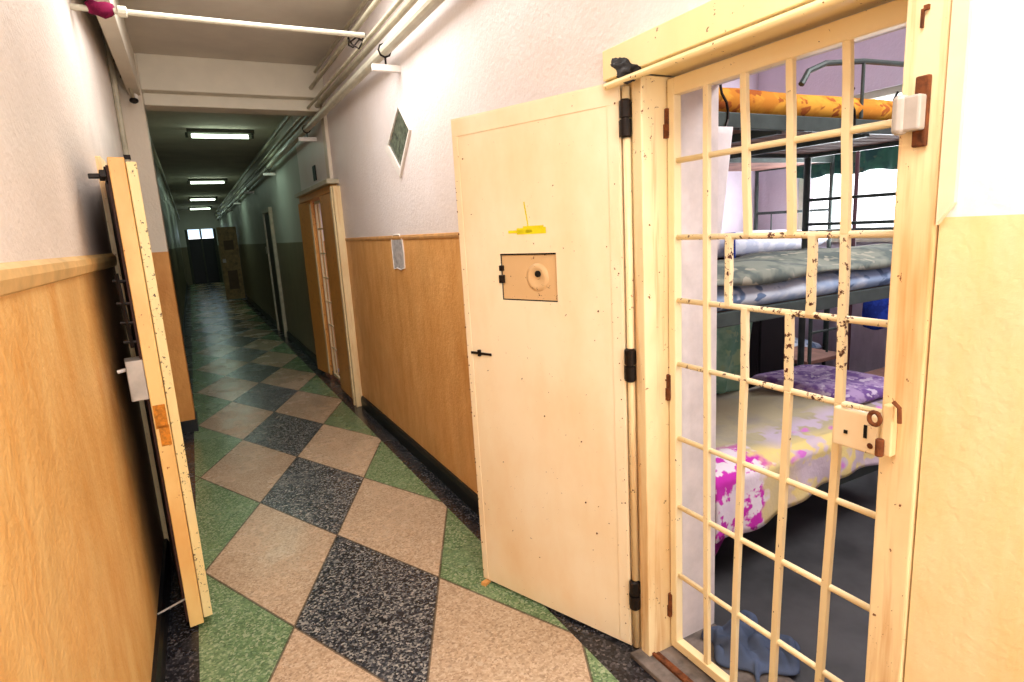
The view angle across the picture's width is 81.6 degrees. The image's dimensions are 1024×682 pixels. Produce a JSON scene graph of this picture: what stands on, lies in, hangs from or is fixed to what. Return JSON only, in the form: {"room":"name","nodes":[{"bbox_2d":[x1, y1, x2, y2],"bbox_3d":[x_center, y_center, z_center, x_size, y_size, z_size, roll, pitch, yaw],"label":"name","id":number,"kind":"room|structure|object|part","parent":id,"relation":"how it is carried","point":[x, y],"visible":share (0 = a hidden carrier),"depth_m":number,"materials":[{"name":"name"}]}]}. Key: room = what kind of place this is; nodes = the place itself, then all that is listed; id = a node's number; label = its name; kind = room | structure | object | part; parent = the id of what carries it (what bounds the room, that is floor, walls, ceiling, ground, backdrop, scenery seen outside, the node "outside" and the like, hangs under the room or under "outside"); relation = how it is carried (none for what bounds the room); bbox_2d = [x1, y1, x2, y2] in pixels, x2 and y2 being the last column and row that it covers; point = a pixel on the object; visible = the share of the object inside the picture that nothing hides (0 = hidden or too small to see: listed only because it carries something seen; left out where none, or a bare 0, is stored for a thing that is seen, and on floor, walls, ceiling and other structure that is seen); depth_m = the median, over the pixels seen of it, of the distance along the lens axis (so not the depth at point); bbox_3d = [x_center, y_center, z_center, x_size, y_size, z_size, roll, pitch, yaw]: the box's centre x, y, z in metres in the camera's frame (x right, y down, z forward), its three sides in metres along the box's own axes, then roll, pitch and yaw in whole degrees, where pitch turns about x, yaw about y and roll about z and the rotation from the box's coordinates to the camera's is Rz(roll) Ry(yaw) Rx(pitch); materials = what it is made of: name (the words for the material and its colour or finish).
{"room":"prison interior","nodes":[
{"label":"prison interior","id":0,"kind":"room"},
{"bbox_2d":[0,0,186,681],"bbox_3d":[-6.150,-1.595,10.424,0.250,2.920,29.600,-9,12,-27],"label":"wall","id":1,"kind":"structure","parent":0,"point":[82,538],"depth_m":1.51,"materials":[{"name":"paint"}]},
{"bbox_2d":[0,253,116,296],"bbox_3d":[-0.411,0.038,0.139,0.014,0.060,5.820,-9,12,-27],"label":"trim","id":2,"kind":"structure","parent":1,"relation":"attached to","point":[18,276],"depth_m":1.37,"materials":[{"name":"paint"}]},
{"bbox_2d":[102,33,130,162],"bbox_3d":[-2.570,-0.606,4.138,0.040,2.890,0.040,-9,12,-27],"label":"vertical pipe","id":3,"kind":"object","parent":1,"relation":"attached to","point":[110,62],"visible":0.26,"depth_m":3.94,"materials":[{"name":"metal"}]},
{"bbox_2d":[101,28,115,63],"bbox_3d":[-2.461,-1.771,3.562,0.064,0.130,0.249,-7,12,-21],"label":"wire","id":4,"kind":"object","parent":3,"relation":"attached to","point":[101,28],"depth_m":3.80,"materials":[{"name":"metal"}]},
{"bbox_2d":[95,0,140,95],"bbox_3d":[-1.884,-1.696,2.671,0.080,0.300,3.900,-9,12,-27],"label":"beam","id":5,"kind":"structure","parent":1,"relation":"attached to","point":[114,28],"depth_m":3.46,"materials":[{"name":"paint"}]},
{"bbox_2d":[95,156,168,540],"bbox_3d":[-1.994,0.079,3.101,0.120,1.910,0.820,-9,12,-27],"label":"gate","id":6,"kind":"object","parent":1,"relation":"attached to","point":[100,163],"depth_m":2.76,"materials":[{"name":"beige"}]},
{"bbox_2d":[88,157,212,626],"bbox_3d":[-1.550,0.211,2.496,0.183,1.803,0.769,-10,13,-33],"label":"door","id":7,"kind":"structure","parent":1,"relation":"in","point":[149,373],"depth_m":2.19,"materials":[{"name":"wood"}]},
{"bbox_3d":[-1.481,0.197,2.526,0.032,1.765,0.743,-10,13,-33],"label":"door plate","id":8,"kind":"part","parent":7,"relation":"part of","materials":[{"name":"beige wood"}]},
{"bbox_2d":[151,283,198,681],"bbox_3d":[-5.888,-0.241,10.783,0.165,0.100,29.600,-9,12,-27],"label":"baseboard","id":9,"kind":"structure","parent":1,"relation":"attached to","point":[161,633],"depth_m":2.42,"materials":[{"name":"black"}]},
{"bbox_2d":[69,3,364,37],"bbox_3d":[-1.333,-1.518,2.826,1.270,0.048,0.048,-9,12,-27],"label":"pipe","id":10,"kind":"object","parent":1,"relation":"attached to","point":[121,11],"visible":1,"depth_m":2.79,"materials":[{"name":"white metal"}]},
{"bbox_2d":[84,0,114,18],"bbox_3d":[-1.796,-1.448,2.586,0.113,0.077,0.070,-9,12,-27],"label":"rag","id":11,"kind":"object","parent":10,"relation":"on","point":[103,9],"visible":1,"depth_m":2.57,"materials":[{"name":"pink fabric"}]},
{"bbox_2d":[114,53,194,421],"bbox_3d":[-2.816,-0.696,4.708,0.154,2.920,0.250,-9,12,-27],"label":"wall pillar","id":12,"kind":"structure","parent":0,"point":[134,115],"depth_m":4.59,"materials":[{"name":"paint"}]},
{"bbox_2d":[128,88,138,103],"bbox_3d":[-2.660,-1.686,4.111,0.064,0.105,0.352,-7,12,-21],"label":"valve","id":13,"kind":"object","parent":12,"relation":"attached to","point":[133,99],"depth_m":4.28,"materials":[{"name":"metal"}]},
{"bbox_2d":[175,209,223,284],"bbox_3d":[-12.476,-3.778,23.762,1.990,2.920,0.200,-9,12,-27],"label":"wall","id":14,"kind":"structure","parent":0,"point":[204,218],"depth_m":23.50,"materials":[{"name":"green paint"}]},
{"bbox_2d":[150,137,179,220],"bbox_3d":[-7.956,-3.241,13.926,0.040,0.040,21.340,-9,12,-27],"label":"ceiling pipe","id":15,"kind":"object","parent":14,"relation":"attached to","point":[153,148],"visible":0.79,"depth_m":8.12,"materials":[{"name":"metal"}]},
{"bbox_2d":[184,228,222,283],"bbox_3d":[-12.382,-3.405,23.838,1.100,2.150,0.100,-9,12,-27],"label":"door","id":16,"kind":"structure","parent":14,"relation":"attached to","point":[203,253],"depth_m":23.84,"materials":[{"name":"paint"}]},
{"bbox_3d":[-12.443,-4.291,23.687,1.100,0.350,0.020,-9,12,-27],"label":"transom pane","id":17,"kind":"part","parent":16,"relation":"part of","materials":[{"name":"white glass"}]},
{"bbox_2d":[215,0,381,212],"bbox_3d":[-5.750,-3.308,12.437,0.032,0.032,26.000,-9,12,-27],"label":"ceiling pipe","id":18,"kind":"object","parent":14,"relation":"attached to","point":[374,4],"visible":1,"depth_m":4.27,"materials":[{"name":"white metal"}]},
{"bbox_2d":[215,0,403,216],"bbox_3d":[-5.760,-3.168,12.454,0.024,0.024,26.000,-9,12,-27],"label":"ceiling pipe","id":19,"kind":"object","parent":14,"relation":"attached to","point":[397,3],"visible":1,"depth_m":3.93,"materials":[{"name":"white metal"}]},
{"bbox_2d":[347,34,365,48],"bbox_3d":[-0.885,-1.717,3.383,0.099,0.058,0.189,-9,12,-27],"label":"wire loop","id":20,"kind":"object","parent":19,"relation":"hanging from","point":[354,38],"visible":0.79,"depth_m":3.42,"materials":[{"name":"metal"}]},
{"bbox_2d":[96,0,368,209],"bbox_3d":[-5.501,-3.191,10.522,2.220,0.100,30.000,-9,12,-27],"label":"ceiling","id":21,"kind":"structure","parent":0,"point":[181,158],"depth_m":4.42,"materials":[{"name":"paint"}]},
{"bbox_2d":[188,206,211,209],"bbox_3d":[-11.525,-4.913,21.914,0.790,0.109,0.100,-9,12,-27],"label":"ceiling light","id":22,"kind":"object","parent":21,"relation":"attached to","point":[200,207],"visible":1,"depth_m":21.88,"materials":[{"name":"paint"}]},
{"bbox_2d":[188,196,217,200],"bbox_3d":[-9.160,-4.219,17.564,0.790,0.109,0.100,-9,12,-27],"label":"ceiling light","id":23,"kind":"object","parent":21,"relation":"attached to","point":[214,197],"visible":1,"depth_m":17.51,"materials":[{"name":"paint"}]},
{"bbox_2d":[187,178,227,183],"bbox_3d":[-6.606,-3.469,12.865,0.790,0.109,0.100,-9,12,-27],"label":"ceiling light","id":24,"kind":"object","parent":21,"relation":"attached to","point":[201,180],"visible":1,"depth_m":12.83,"materials":[{"name":"paint"}]},
{"bbox_2d":[185,128,253,138],"bbox_3d":[-3.674,-2.607,7.471,0.790,0.109,0.100,-9,12,-27],"label":"ceiling light","id":25,"kind":"object","parent":21,"relation":"attached to","point":[201,132],"visible":1,"depth_m":7.43,"materials":[{"name":"paint"}]},
{"bbox_2d":[136,53,323,100],"bbox_3d":[-2.252,-2.110,4.829,1.336,0.255,0.320,-9,12,-27],"label":"beam","id":26,"kind":"structure","parent":21,"relation":"attached to","point":[163,74],"depth_m":4.66,"materials":[{"name":"paint"}]},
{"bbox_2d":[313,0,368,72],"bbox_3d":[-0.606,-1.942,3.038,0.024,0.024,4.400,-9,12,-27],"label":"ceiling pipe","id":27,"kind":"object","parent":21,"relation":"attached to","point":[364,2],"visible":0.84,"depth_m":3.98,"materials":[{"name":"white metal"}]},
{"bbox_2d":[165,282,877,681],"bbox_3d":[-3.840,-0.463,11.860,5.610,0.100,30.000,-9,12,-27],"label":"floor","id":28,"kind":"structure","parent":0,"point":[331,552],"depth_m":2.73,"materials":[{"name":"tile"}]},
{"bbox_2d":[481,579,490,586],"bbox_3d":[-0.112,1.040,2.559,0.024,0.014,0.040,4,13,33],"label":"wedge","id":29,"kind":"object","parent":28,"relation":"on","point":[485,582],"visible":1,"depth_m":2.55,"materials":[{"name":"orange wood"}]},
{"bbox_2d":[630,623,794,681],"bbox_3d":[0.777,1.130,1.782,0.360,0.028,0.868,-9,12,-27],"label":"threshold","id":30,"kind":"object","parent":28,"relation":"on","point":[669,664],"visible":0.37,"depth_m":2.00,"materials":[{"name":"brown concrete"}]},
{"bbox_3d":[0.659,1.130,1.768,0.030,0.010,0.760,-9,12,-27],"label":"threshold rail","id":31,"kind":"part","parent":30,"relation":"part of","materials":[{"name":"metal"}]},
{"bbox_2d":[701,610,800,681],"bbox_3d":[0.830,1.035,2.046,0.308,0.078,0.318,-9,12,-27],"label":"rag","id":32,"kind":"object","parent":30,"relation":"on","point":[754,647],"visible":0.66,"depth_m":2.00,"materials":[{"name":"fabric"}]},
{"bbox_2d":[748,317,784,388],"bbox_3d":[1.772,0.110,4.227,0.380,1.000,0.310,-9,12,-27],"label":"locker","id":33,"kind":"object","parent":28,"relation":"on","point":[767,338],"visible":0.04,"depth_m":4.05,"materials":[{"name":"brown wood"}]},
{"bbox_3d":[1.834,0.124,4.111,0.340,0.910,0.015,-9,12,-27],"label":"locker door","id":34,"kind":"part","parent":33,"relation":"part of","materials":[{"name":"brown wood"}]},
{"bbox_2d":[717,155,834,365],"bbox_3d":[1.602,-0.457,4.711,1.832,1.950,0.742,-9,12,-27],"label":"bunk bed","id":35,"kind":"object","parent":28,"relation":"on","point":[758,165],"visible":0.18,"depth_m":4.72,"materials":[{"name":"grey metal"}]},
{"bbox_3d":[2.226,-0.630,5.431,0.030,1.950,0.030,6,14,39],"label":"post","id":36,"kind":"part","parent":35,"relation":"part of","materials":[{"name":"grey metal"}]},
{"bbox_2d":[717,230,827,257],"bbox_3d":[1.588,-0.750,4.628,1.740,0.177,0.720,-9,12,-27],"label":"mattress","id":37,"kind":"object","parent":35,"relation":"on","point":[743,246],"visible":0.19,"depth_m":4.39,"materials":[{"name":"white fabric"}]},
{"bbox_2d":[724,232,735,259],"bbox_3d":[1.541,-0.628,4.188,0.103,0.270,0.016,-9,12,-27],"label":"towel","id":38,"kind":"object","parent":37,"relation":"hanging from","point":[734,246],"visible":0.23,"depth_m":4.20,"materials":[{"name":"fabric"}]},
{"bbox_3d":[1.719,-1.300,4.232,1.800,0.050,0.020,-9,12,-27],"label":"rail","id":39,"kind":"part","parent":35,"relation":"part of","materials":[{"name":"grey metal"}]},
{"bbox_3d":[2.342,-1.473,4.951,0.020,0.050,0.710,-9,12,-27],"label":"rail","id":40,"kind":"part","parent":35,"relation":"part of","materials":[{"name":"grey metal"}]},
{"bbox_2d":[794,337,823,348],"bbox_3d":[1.636,0.112,4.797,1.740,0.138,0.710,-9,12,-27],"label":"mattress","id":41,"kind":"object","parent":35,"relation":"on","point":[814,344],"visible":0.02,"depth_m":4.86,"materials":[{"name":"fabric"}]},
{"bbox_3d":[2.562,-0.531,4.813,0.030,1.950,0.030,6,14,39],"label":"post","id":42,"kind":"part","parent":35,"relation":"part of","materials":[{"name":"grey metal"}]},
{"bbox_2d":[797,146,898,178],"bbox_3d":[2.626,-1.446,4.472,0.046,0.354,1.100,-9,12,-27],"label":"swag","id":43,"kind":"object","parent":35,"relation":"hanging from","point":[886,157],"visible":0.33,"depth_m":4.42},
{"bbox_2d":[717,58,903,496],"bbox_3d":[1.211,-0.166,2.878,1.716,2.111,0.808,-9,12,-27],"label":"bunk bed","id":44,"kind":"object","parent":28,"relation":"on","point":[763,127],"visible":0.21,"depth_m":2.53,"materials":[{"name":"grey metal"}]},
{"bbox_2d":[715,539,723,555],"bbox_3d":[0.852,0.831,2.467,0.265,0.290,0.015,-12,14,-40],"label":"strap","id":45,"kind":"object","parent":44,"relation":"hanging from","point":[717,546],"visible":0.07,"depth_m":2.47,"materials":[{"name":"fabric"}]},
{"bbox_2d":[717,126,732,249],"bbox_3d":[0.726,-0.530,2.074,0.116,0.420,0.014,-9,12,-27],"label":"towel","id":46,"kind":"object","parent":44,"relation":"hanging from","point":[724,133],"visible":0.4,"depth_m":2.06,"materials":[{"name":"white fabric"}]},
{"bbox_2d":[719,84,739,129],"bbox_3d":[0.758,-0.830,2.065,0.094,0.176,0.017,-9,12,-27],"label":"tie","id":47,"kind":"object","parent":44,"relation":"attached to","point":[720,86],"visible":0.68,"depth_m":2.06,"materials":[{"name":"fabric"}]},
{"bbox_2d":[716,322,752,393],"bbox_3d":[1.205,0.006,3.314,0.464,0.591,0.050,-9,12,-27],"label":"hanging cloth","id":48,"kind":"object","parent":44,"relation":"hanging from","point":[728,338],"visible":0.2,"depth_m":3.32,"materials":[{"name":"green fabric"}]},
{"bbox_3d":[0.830,-0.848,2.563,0.030,0.030,0.750,-9,12,-27],"label":"cross rail","id":49,"kind":"part","parent":44,"relation":"part of","materials":[{"name":"grey metal"}]},
{"bbox_3d":[0.985,-0.977,3.069,1.680,0.055,0.024,-9,12,-27],"label":"rail","id":50,"kind":"part","parent":44,"relation":"part of","materials":[{"name":"grey metal"}]},
{"bbox_2d":[715,386,882,543],"bbox_3d":[1.295,0.476,2.965,1.572,0.316,0.792,-9,12,-27],"label":"blanket","id":51,"kind":"object","parent":44,"relation":"on","point":[812,420],"visible":0.32,"depth_m":2.56,"materials":[{"name":"multicoloured fabric"}]},
{"bbox_2d":[751,365,883,403],"bbox_3d":[1.706,0.224,3.227,0.480,0.089,0.620,-9,12,-27],"label":"pillow","id":52,"kind":"object","parent":51,"relation":"on","point":[861,387],"visible":0.63,"depth_m":3.12,"materials":[{"name":"purple fabric"}]},
{"bbox_3d":[1.313,-0.924,2.813,0.030,0.030,0.750,-9,12,-27],"label":"cross rail","id":53,"kind":"part","parent":44,"relation":"part of","materials":[{"name":"grey metal"}]},
{"bbox_3d":[1.389,-0.174,2.532,1.680,0.055,0.024,-9,12,-27],"label":"rail","id":54,"kind":"part","parent":44,"relation":"part of","materials":[{"name":"grey metal"}]},
{"bbox_2d":[717,267,890,311],"bbox_3d":[1.212,-0.299,2.835,1.640,0.133,0.770,-9,12,-27],"label":"mattress","id":55,"kind":"object","parent":44,"relation":"on","point":[827,281],"visible":0.16,"depth_m":2.40,"materials":[{"name":"fabric"}]},
{"bbox_2d":[717,244,892,285],"bbox_3d":[1.222,-0.378,2.795,1.622,0.087,0.760,-9,12,-27],"label":"bedcover","id":56,"kind":"object","parent":55,"relation":"on","point":[767,267],"visible":0.56,"depth_m":2.52,"materials":[{"name":"fabric"}]},
{"bbox_3d":[1.773,-0.232,3.616,0.036,1.900,0.038,-9,12,-27],"label":"post","id":57,"kind":"part","parent":44,"relation":"part of","materials":[{"name":"grey metal"}]},
{"bbox_2d":[718,87,892,119],"bbox_3d":[1.166,-0.998,2.714,1.640,0.132,0.782,-9,12,-27],"label":"mattress","id":58,"kind":"object","parent":44,"relation":"on","point":[761,102],"visible":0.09,"depth_m":2.28,"materials":[{"name":"orange fabric"}]},
{"bbox_3d":[1.349,-0.870,2.399,1.680,0.055,0.024,-9,12,-27],"label":"rail","id":59,"kind":"part","parent":44,"relation":"part of","materials":[{"name":"grey metal"}]},
{"bbox_3d":[1.436,0.640,2.687,1.680,0.055,0.024,-9,12,-27],"label":"rail","id":60,"kind":"part","parent":44,"relation":"part of","materials":[{"name":"grey metal"}]},
{"bbox_3d":[1.588,-1.059,2.498,1.140,0.261,0.022,-9,12,-27],"label":"guard rail","id":61,"kind":"part","parent":44,"relation":"part of","materials":[{"name":"grey metal"}]},
{"bbox_3d":[1.906,-1.037,3.117,0.024,0.050,0.770,-9,12,-27],"label":"rail","id":62,"kind":"part","parent":44,"relation":"part of","materials":[{"name":"grey metal"}]},
{"bbox_2d":[853,87,862,133],"bbox_3d":[1.392,-0.929,2.394,0.094,0.176,0.017,-9,12,-27],"label":"tie","id":63,"kind":"object","parent":44,"relation":"attached to","point":[854,110],"visible":0.43,"depth_m":2.40,"materials":[{"name":"fabric"}]},
{"bbox_2d":[794,309,836,364],"bbox_3d":[2.172,0.110,4.420,0.420,0.883,0.393,-9,12,-27],"label":"metal chair","id":64,"kind":"object","parent":28,"relation":"on","point":[811,355],"visible":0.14,"depth_m":4.23,"materials":[{"name":"grey metal"}]},
{"bbox_3d":[2.259,0.136,4.261,0.406,0.883,0.026,-9,12,-27],"label":"frame","id":65,"kind":"part","parent":64,"relation":"part of","materials":[{"name":"grey metal"}]},
{"bbox_3d":[2.169,0.106,4.425,0.420,0.030,0.380,-9,12,-27],"label":"seat","id":66,"kind":"part","parent":64,"relation":"part of","materials":[{"name":"brown wood"}]},
{"bbox_2d":[785,151,893,376],"bbox_3d":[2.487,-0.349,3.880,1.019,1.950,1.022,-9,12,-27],"label":"bunk bed","id":67,"kind":"object","parent":28,"relation":"on","point":[879,372],"visible":0.07,"depth_m":3.94,"materials":[{"name":"black metal"}]},
{"bbox_3d":[2.308,-0.368,4.035,0.024,1.950,0.024,6,14,39],"label":"post","id":68,"kind":"part","parent":67,"relation":"part of","materials":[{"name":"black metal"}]},
{"bbox_2d":[862,298,888,329],"bbox_3d":[2.372,-0.268,3.855,0.160,0.393,0.156,-9,12,-27],"label":"bag","id":69,"kind":"object","parent":67,"relation":"hanging from","point":[877,309],"visible":0.38,"depth_m":3.81,"materials":[{"name":"fabric"}]},
{"bbox_2d":[217,0,1023,681],"bbox_3d":[-4.598,-1.839,11.229,0.360,2.920,29.600,-9,12,-27],"label":"wall","id":70,"kind":"structure","parent":0,"point":[467,57],"depth_m":2.00,"materials":[{"name":"paint"}]},
{"bbox_2d":[142,93,319,115],"bbox_3d":[-2.266,-1.948,4.905,1.336,0.090,0.220,-9,12,-27],"label":"trim","id":71,"kind":"structure","parent":70,"relation":"attached to","point":[152,101],"depth_m":4.80,"materials":[{"name":"paint"}]},
{"bbox_2d":[216,227,245,299],"bbox_3d":[-7.537,-2.084,15.913,0.470,1.920,0.080,-9,12,-27],"label":"door","id":72,"kind":"structure","parent":70,"relation":"in","point":[227,236],"depth_m":15.91,"materials":[{"name":"brown wood"}]},
{"bbox_3d":[-7.528,-2.045,15.919,0.240,1.300,0.010,-9,12,-27],"label":"door panel","id":73,"kind":"part","parent":72,"relation":"part of","materials":[{"name":"brown wood"}]},
{"bbox_2d":[263,164,275,175],"bbox_3d":[-3.344,-2.353,8.151,0.160,0.150,0.024,-9,12,-27],"label":"bracket","id":74,"kind":"object","parent":70,"relation":"attached to","point":[264,174],"visible":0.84,"depth_m":8.15,"materials":[{"name":"metal"}]},
{"bbox_3d":[-3.341,-2.296,8.161,0.160,0.035,0.024,-9,12,-27],"label":"arm","id":75,"kind":"part","parent":74,"relation":"part of"},
{"bbox_2d":[262,207,287,336],"bbox_3d":[-3.854,-1.117,9.628,0.050,2.020,0.950,-9,12,-27],"label":"door frame","id":76,"kind":"structure","parent":70,"relation":"attached to","point":[268,223],"depth_m":9.56,"materials":[{"name":"paint"}]},
{"bbox_2d":[298,125,316,141],"bbox_3d":[-1.902,-1.929,5.497,0.160,0.150,0.024,-9,12,-27],"label":"bracket","id":77,"kind":"object","parent":70,"relation":"attached to","point":[307,139],"visible":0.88,"depth_m":5.50,"materials":[{"name":"metal"}]},
{"bbox_3d":[-1.898,-1.873,5.508,0.160,0.035,0.024,-9,12,-27],"label":"arm","id":78,"kind":"part","parent":77,"relation":"part of"},
{"bbox_2d":[312,165,316,180],"bbox_3d":[-1.937,-1.647,5.816,0.010,0.140,0.130,-9,12,-27],"label":"number plaque","id":79,"kind":"object","parent":70,"relation":"attached to","point":[314,166],"visible":1,"depth_m":5.79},
{"bbox_2d":[298,202,331,374],"bbox_3d":[-2.160,-0.564,6.504,0.031,1.855,0.440,-11,13,-34],"label":"door","id":80,"kind":"structure","parent":70,"relation":"in","point":[306,213],"depth_m":6.46,"materials":[{"name":"brown wood"}]},
{"bbox_2d":[216,0,417,216],"bbox_3d":[-5.695,-3.198,12.484,0.040,0.040,26.000,-9,12,-27],"label":"ceiling pipe","id":81,"kind":"object","parent":70,"relation":"attached to","point":[408,4],"visible":0.96,"depth_m":3.96,"materials":[{"name":"white metal"}]},
{"bbox_2d":[314,200,339,379],"bbox_3d":[-1.839,-0.490,6.031,0.020,1.850,0.630,-9,12,-27],"label":"gate","id":82,"kind":"object","parent":70,"relation":"attached to","point":[316,203],"visible":0.38,"depth_m":6.21,"materials":[{"name":"beige metal"}]},
{"bbox_2d":[294,178,361,406],"bbox_3d":[-1.805,-0.515,5.936,0.220,1.990,1.780,-9,12,-27],"label":"door frame","id":83,"kind":"structure","parent":70,"relation":"attached to","point":[311,194],"depth_m":5.19,"materials":[{"name":"beige wood"}]},
{"bbox_2d":[319,193,352,398],"bbox_3d":[-1.608,-0.401,5.481,0.040,1.855,0.550,-9,12,-27],"label":"door","id":84,"kind":"structure","parent":70,"relation":"in","point":[325,200],"depth_m":5.49,"materials":[{"name":"brown wood"}]},
{"bbox_2d":[245,294,478,515],"bbox_3d":[-5.667,-0.730,13.273,0.022,0.100,25.340,-9,12,-27],"label":"baseboard","id":85,"kind":"structure","parent":70,"relation":"attached to","point":[459,488],"depth_m":4.04,"materials":[{"name":"black"}]},
{"bbox_2d":[371,43,400,72],"bbox_3d":[-0.705,-1.578,3.296,0.160,0.150,0.024,-9,12,-27],"label":"bracket","id":86,"kind":"object","parent":70,"relation":"attached to","point":[385,67],"visible":0.86,"depth_m":3.29,"materials":[{"name":"metal"}]},
{"bbox_2d":[216,0,444,219],"bbox_3d":[-5.711,-3.082,12.495,0.060,0.060,26.000,-9,12,-27],"label":"ceiling pipe","id":87,"kind":"object","parent":86,"relation":"attached to","point":[426,7],"visible":0.98,"depth_m":3.63,"materials":[{"name":"white metal"}]},
{"bbox_3d":[-0.702,-1.522,3.306,0.160,0.035,0.024,-9,12,-27],"label":"arm","id":88,"kind":"part","parent":86,"relation":"part of"},
{"bbox_2d":[385,106,410,176],"bbox_3d":[-0.681,-1.175,3.531,0.014,0.390,0.485,-9,12,-27],"label":"sign","id":89,"kind":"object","parent":70,"relation":"in","point":[396,147],"depth_m":3.51,"materials":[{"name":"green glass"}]},
{"bbox_3d":[-0.665,-1.194,3.505,0.004,0.333,0.410,-9,12,-27],"label":"diamond pane","id":90,"kind":"part","parent":89,"relation":"part of","materials":[{"name":"green glass"}]},
{"bbox_2d":[391,234,404,269],"bbox_3d":[-0.735,-0.572,3.826,0.009,0.230,0.246,-9,12,-27],"label":"notice","id":91,"kind":"object","parent":70,"relation":"attached to","point":[398,254],"visible":1,"depth_m":3.82,"materials":[{"name":"grey paper"}]},
{"bbox_2d":[345,232,458,240],"bbox_3d":[-0.585,-0.618,3.520,0.008,0.028,3.530,-9,12,-27],"label":"trim","id":92,"kind":"structure","parent":70,"relation":"attached to","point":[452,234],"depth_m":3.56,"materials":[{"name":"paint"}]},
{"bbox_2d":[451,84,640,644],"bbox_3d":[0.115,0.128,2.167,0.767,1.900,0.058,6,14,40],"label":"door","id":93,"kind":"structure","parent":70,"relation":"in","point":[539,183],"depth_m":2.12,"materials":[{"name":"beige metal"}]},
{"bbox_3d":[0.069,-0.232,2.140,0.258,0.171,0.022,6,14,40],"label":"hatch panel","id":94,"kind":"part","parent":93,"relation":"part of","materials":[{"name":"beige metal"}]},
{"bbox_2d":[602,0,952,681],"bbox_3d":[0.664,0.153,1.668,0.373,2.000,1.048,-9,12,-27],"label":"door frame","id":95,"kind":"structure","parent":70,"relation":"attached to","point":[713,31],"depth_m":1.29,"materials":[{"name":"beige metal"}]},
{"bbox_3d":[0.390,0.165,1.930,0.024,1.870,0.024,-9,12,-27],"label":"hinge post","id":96,"kind":"part","parent":95,"relation":"part of","materials":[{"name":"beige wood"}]},
{"bbox_3d":[0.722,-0.404,1.045,0.010,0.120,0.024,-9,12,-27],"label":"keeper plate","id":97,"kind":"part","parent":95,"relation":"part of","materials":[{"name":"metal"}]},
{"bbox_2d":[654,0,905,637],"bbox_3d":[0.787,0.153,1.659,0.185,1.990,0.900,-9,12,-27],"label":"door frame","id":98,"kind":"structure","parent":70,"relation":"attached to","point":[691,102],"depth_m":1.96,"materials":[{"name":"white paint"}]},
{"bbox_2d":[667,0,907,681],"bbox_3d":[0.669,0.202,1.596,0.073,1.870,0.716,-9,12,-27],"label":"gate","id":99,"kind":"object","parent":70,"relation":"attached to","point":[851,427],"visible":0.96,"depth_m":1.56,"materials":[{"name":"beige metal"}]},
{"bbox_2d":[936,0,973,224],"bbox_3d":[0.721,-0.919,0.906,0.012,1.458,0.026,-9,12,-27],"label":"trim strip","id":100,"kind":"object","parent":70,"relation":"attached to","point":[962,10],"visible":1,"depth_m":1.00,"materials":[{"name":"paint"}]},
{"bbox_2d":[721,73,757,232],"bbox_3d":[0.930,-0.948,4.894,3.340,2.920,0.200,-9,12,-27],"label":"wall","id":101,"kind":"structure","parent":0,"point":[732,221],"depth_m":5.30,"materials":[{"name":"paint"}]},
{"bbox_2d":[825,238,892,241],"bbox_3d":[2.722,-0.795,4.622,0.100,0.040,1.270,-9,12,-27],"label":"sill","id":102,"kind":"structure","parent":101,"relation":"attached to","point":[832,239],"depth_m":4.52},
{"bbox_2d":[758,28,905,372],"bbox_3d":[3.586,-0.783,3.232,0.230,2.920,5.250,-9,12,-27],"label":"wall","id":103,"kind":"structure","parent":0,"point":[867,346],"depth_m":4.75,"materials":[{"name":"paint"}]},
{"bbox_2d":[798,85,902,229],"bbox_3d":[2.756,-1.350,4.552,0.050,1.070,1.190,-9,12,-27],"label":"window","id":104,"kind":"structure","parent":103,"relation":"attached to","point":[889,91],"depth_m":4.47,"materials":[{"name":"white glass"}]}
]}

